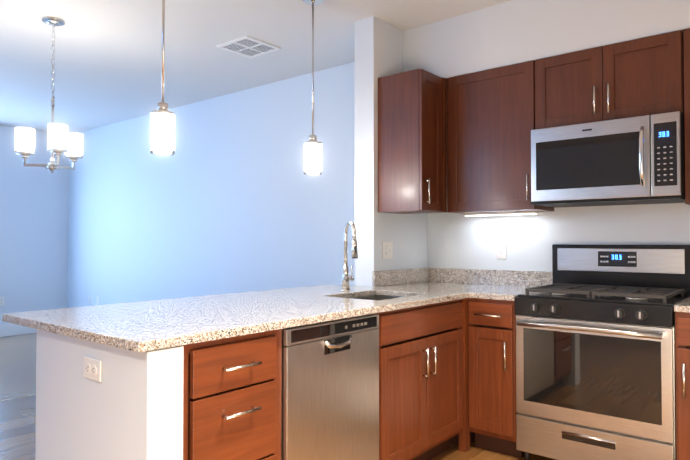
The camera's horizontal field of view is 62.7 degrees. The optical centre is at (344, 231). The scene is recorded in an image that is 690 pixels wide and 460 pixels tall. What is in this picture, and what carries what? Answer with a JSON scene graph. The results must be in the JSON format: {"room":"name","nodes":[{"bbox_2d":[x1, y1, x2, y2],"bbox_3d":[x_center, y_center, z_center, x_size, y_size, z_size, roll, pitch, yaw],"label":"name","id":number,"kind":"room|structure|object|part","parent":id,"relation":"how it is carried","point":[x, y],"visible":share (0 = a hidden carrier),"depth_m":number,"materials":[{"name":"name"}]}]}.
{"room":"kitchen","nodes":[
{"label":"kitchen","id":0,"kind":"room"},
{"bbox_2d":[0,125,68,323],"bbox_3d":[-5.843,-0.039,5.480,0.120,2.686,6.200,-1,-1,39],"label":"wall","id":1,"kind":"structure","parent":0,"point":[33,238],"depth_m":7.48,"materials":[{"name":"white paint"}]},
{"bbox_2d":[0,297,3,305],"bbox_3d":[-4.354,0.883,7.179,0.009,0.115,0.070,-1,-1,39],"label":"outlet","id":2,"kind":"object","parent":1,"relation":"attached to","point":[1,301],"visible":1,"depth_m":7.18,"materials":[{"name":"white plastic"}]},
{"bbox_2d":[0,323,36,336],"bbox_3d":[-5.790,1.223,5.415,0.016,0.160,6.200,-1,-1,39],"label":"baseboard","id":3,"kind":"structure","parent":1,"relation":"attached to","point":[9,329],"depth_m":7.27,"materials":[{"name":"white"}]},
{"bbox_2d":[35,329,183,459],"bbox_3d":[-0.242,0.817,2.710,0.769,0.880,2.033,-1,-1,39],"label":"wall","id":4,"kind":"structure","parent":0,"point":[129,406],"depth_m":1.83,"materials":[{"name":"white paint"}]},
{"bbox_2d":[83,356,101,381],"bbox_3d":[-0.843,0.458,1.886,0.115,0.070,0.009,-1,-1,39],"label":"outlet","id":5,"kind":"object","parent":4,"relation":"attached to","point":[92,368],"visible":1,"depth_m":1.88,"materials":[{"name":"white plastic"}]},
{"bbox_2d":[0,0,511,132],"bbox_3d":[-2.299,-1.457,2.603,9.280,0.050,6.440,-1,-1,39],"label":"ceiling","id":6,"kind":"structure","parent":0,"point":[107,54],"depth_m":4.34,"materials":[{"name":"white paint"}]},
{"bbox_2d":[14,17,82,172],"bbox_3d":[-1.917,-0.899,3.778,0.405,1.022,0.410,-1,-1,39],"label":"chandelier","id":7,"kind":"object","parent":6,"relation":"hanging from","point":[61,139],"visible":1,"depth_m":3.74,"materials":[{"name":"brushed nickel"},{"name":"frosted white glass"}]},
{"bbox_2d":[150,0,174,155],"bbox_3d":[-0.837,-0.893,2.611,0.124,1.074,0.124,-1,-1,39],"label":"pendant light","id":8,"kind":"object","parent":6,"relation":"hanging from","point":[162,129],"visible":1,"depth_m":2.57,"materials":[{"name":"brushed nickel"},{"name":"frosted white glass"}]},
{"bbox_2d":[216,35,280,57],"bbox_3d":[-0.731,-1.396,4.296,0.345,0.011,0.345,-1,-1,39],"label":"ceiling vent","id":9,"kind":"object","parent":6,"relation":"in","point":[248,46],"visible":1,"depth_m":4.28,"materials":[{"name":"white metal"}]},
{"bbox_2d":[303,0,322,174],"bbox_3d":[-0.192,-0.880,3.398,0.124,1.074,0.124,-1,-1,39],"label":"pendant light","id":10,"kind":"object","parent":6,"relation":"hanging from","point":[312,155],"visible":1,"depth_m":3.37,"materials":[{"name":"brushed nickel"},{"name":"frosted white glass"}]},
{"bbox_2d":[0,333,556,459],"bbox_3d":[-2.299,1.279,2.555,9.280,0.050,6.440,-1,-1,39],"label":"floor","id":11,"kind":"structure","parent":0,"point":[17,397],"depth_m":4.08,"materials":[{"name":"brown wood"}]},
{"bbox_2d":[181,329,281,459],"bbox_3d":[-0.598,0.806,2.150,0.656,0.882,0.460,-1,-1,39],"label":"drawers","id":12,"kind":"object","parent":11,"relation":"on","point":[232,387],"visible":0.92,"depth_m":1.96,"materials":[{"name":"brown wood"}]},
{"bbox_2d":[281,314,378,459],"bbox_3d":[-0.253,0.817,2.560,0.623,0.874,0.600,-1,-1,39],"label":"dishwasher","id":13,"kind":"object","parent":11,"relation":"on","point":[330,393],"visible":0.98,"depth_m":2.35,"materials":[{"name":"silver metal"}]},
{"bbox_2d":[374,299,462,459],"bbox_3d":[0.198,0.823,3.123,0.656,0.882,0.826,-1,-1,39],"label":"base cabinet","id":14,"kind":"object","parent":11,"relation":"on","point":[420,382],"visible":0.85,"depth_m":2.90,"materials":[{"name":"brown wood"}]},
{"bbox_2d":[2,282,530,351],"bbox_3d":[-0.034,0.457,2.956,1.302,0.220,2.728,-1,-1,39],"label":"countertop","id":15,"kind":"structure","parent":14,"relation":"on","point":[143,326],"depth_m":2.39,"materials":[{"name":"stone"}]},
{"bbox_2d":[341,221,357,291],"bbox_3d":[0.038,0.144,3.284,0.077,0.416,0.207,0,-1,-19],"label":"faucet","id":16,"kind":"object","parent":15,"relation":"on","point":[346,278],"visible":1,"depth_m":3.33,"materials":[{"name":"silver metal"}]},
{"bbox_2d":[352,295,400,300],"bbox_3d":[0.176,0.475,3.147,0.404,0.190,0.524,-1,-1,39],"label":"sink basin","id":17,"kind":"object","parent":15,"relation":"in","point":[367,297],"depth_m":3.41,"materials":[{"name":"silver metal"}]},
{"bbox_2d":[450,432,474,444],"bbox_3d":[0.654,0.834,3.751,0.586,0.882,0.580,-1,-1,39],"label":"toe kick","id":18,"kind":"object","parent":11,"relation":"on","point":[454,440],"depth_m":3.38,"materials":[{"name":"brown wood"}]},
{"bbox_2d":[458,298,523,457],"bbox_3d":[0.981,0.828,3.422,0.328,0.882,0.656,-1,-1,39],"label":"base cabinet","id":19,"kind":"object","parent":11,"relation":"on","point":[492,369],"depth_m":3.20,"materials":[{"name":"brown wood"}]},
{"bbox_3d":[0.692,0.826,3.292,0.044,0.882,0.058,-1,-1,39],"label":"base cabinet filler","id":20,"kind":"part","parent":19,"relation":"part of","materials":[{"name":"brown wood"}]},
{"bbox_2d":[514,244,689,459],"bbox_3d":[1.401,0.668,3.072,0.757,1.190,0.713,-1,-1,39],"label":"range","id":21,"kind":"object","parent":11,"relation":"on","point":[595,356],"visible":1,"depth_m":2.89,"materials":[{"name":"silver metal"}]},
{"bbox_2d":[675,312,689,459],"bbox_3d":[1.881,0.815,2.684,0.460,0.882,0.656,-1,-1,39],"label":"base cabinet","id":22,"kind":"object","parent":11,"relation":"on","point":[682,331],"visible":0.98,"depth_m":2.59,"materials":[{"name":"brown wood"}]},
{"bbox_2d":[674,298,689,312],"bbox_3d":[1.914,0.357,2.709,0.495,0.030,0.645,-1,-1,39],"label":"countertop","id":23,"kind":"structure","parent":22,"relation":"on","point":[684,306],"depth_m":2.61,"materials":[{"name":"stone"}]},
{"bbox_2d":[67,62,689,307],"bbox_3d":[-0.297,-0.047,5.024,9.280,2.686,0.120,-1,-1,39],"label":"wall","id":24,"kind":"structure","parent":0,"point":[229,196],"depth_m":5.44,"materials":[{"name":"white paint"}]},
{"bbox_2d":[372,267,552,286],"bbox_3d":[0.754,0.307,3.635,0.935,0.102,0.684,-1,-1,39],"label":"backsplash","id":25,"kind":"structure","parent":24,"relation":"attached to","point":[471,276],"depth_m":3.86,"materials":[{"name":"stone"}]},
{"bbox_2d":[447,61,553,213],"bbox_3d":[0.987,-0.571,3.661,0.594,0.888,0.371,-1,-1,39],"label":"upper cabinet","id":26,"kind":"object","parent":24,"relation":"attached to","point":[490,119],"visible":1,"depth_m":3.54,"materials":[{"name":"brown wood"}]},
{"bbox_2d":[464,211,536,215],"bbox_3d":[1.015,-0.116,3.724,0.490,0.018,0.040,-1,-1,39],"label":"under-cabinet light","id":27,"kind":"object","parent":26,"relation":"attached to","point":[501,213],"visible":0.98,"depth_m":3.69,"materials":[{"name":"white plastic"}]},
{"bbox_2d":[496,242,505,258],"bbox_3d":[1.056,0.128,3.827,0.070,0.115,0.009,-1,-1,39],"label":"outlet","id":28,"kind":"object","parent":24,"relation":"attached to","point":[500,250],"visible":1,"depth_m":3.83,"materials":[{"name":"white plastic"}]},
{"bbox_2d":[535,30,683,128],"bbox_3d":[1.513,-0.812,3.235,0.758,0.422,0.371,-1,-1,39],"label":"upper cabinet","id":29,"kind":"object","parent":24,"relation":"attached to","point":[637,77],"visible":0.69,"depth_m":3.09,"materials":[{"name":"brown wood"}]},
{"bbox_2d":[531,111,684,207],"bbox_3d":[1.479,-0.378,3.187,0.757,0.440,0.440,-1,-1,39],"label":"microwave","id":30,"kind":"object","parent":29,"relation":"attached to","point":[637,160],"visible":1,"depth_m":3.03,"materials":[{"name":"silver metal"}]},
{"bbox_2d":[683,28,689,204],"bbox_3d":[1.988,-0.585,2.841,0.460,0.888,0.371,-1,-1,39],"label":"upper cabinet","id":31,"kind":"object","parent":24,"relation":"attached to","point":[686,36],"visible":0.98,"depth_m":2.86,"materials":[{"name":"brown wood"}]},
{"bbox_2d":[355,16,426,286],"bbox_3d":[0.336,-0.065,3.997,0.158,2.686,0.666,-1,-1,39],"label":"wall pillar","id":32,"kind":"structure","parent":0,"point":[378,48],"depth_m":3.76,"materials":[{"name":"white paint"}]},
{"bbox_2d":[382,242,392,258],"bbox_3d":[0.288,0.126,3.797,0.013,0.116,0.116,-1,-1,39],"label":"outlet","id":33,"kind":"object","parent":32,"relation":"attached to","point":[387,250],"visible":1,"depth_m":3.79,"materials":[{"name":"white plastic"}]},
{"bbox_2d":[378,69,446,213],"bbox_3d":[0.456,-0.570,3.730,0.371,0.888,0.303,-1,-1,39],"label":"upper cabinet","id":34,"kind":"object","parent":32,"relation":"attached to","point":[409,141],"depth_m":3.63,"materials":[{"name":"brown wood"}]},
{"bbox_3d":[0.527,-0.568,3.842,0.341,0.888,0.039,-1,-1,39],"label":"wall cabinet filler","id":35,"kind":"part","parent":34,"relation":"part of","materials":[{"name":"brown wood"}]},
{"bbox_2d":[403,0,689,91],"bbox_3d":[1.784,-1.227,3.055,3.300,0.394,0.320,-1,-1,39],"label":"wall","id":36,"kind":"structure","parent":0,"point":[512,32],"depth_m":3.40,"materials":[{"name":"white paint"}]}
]}

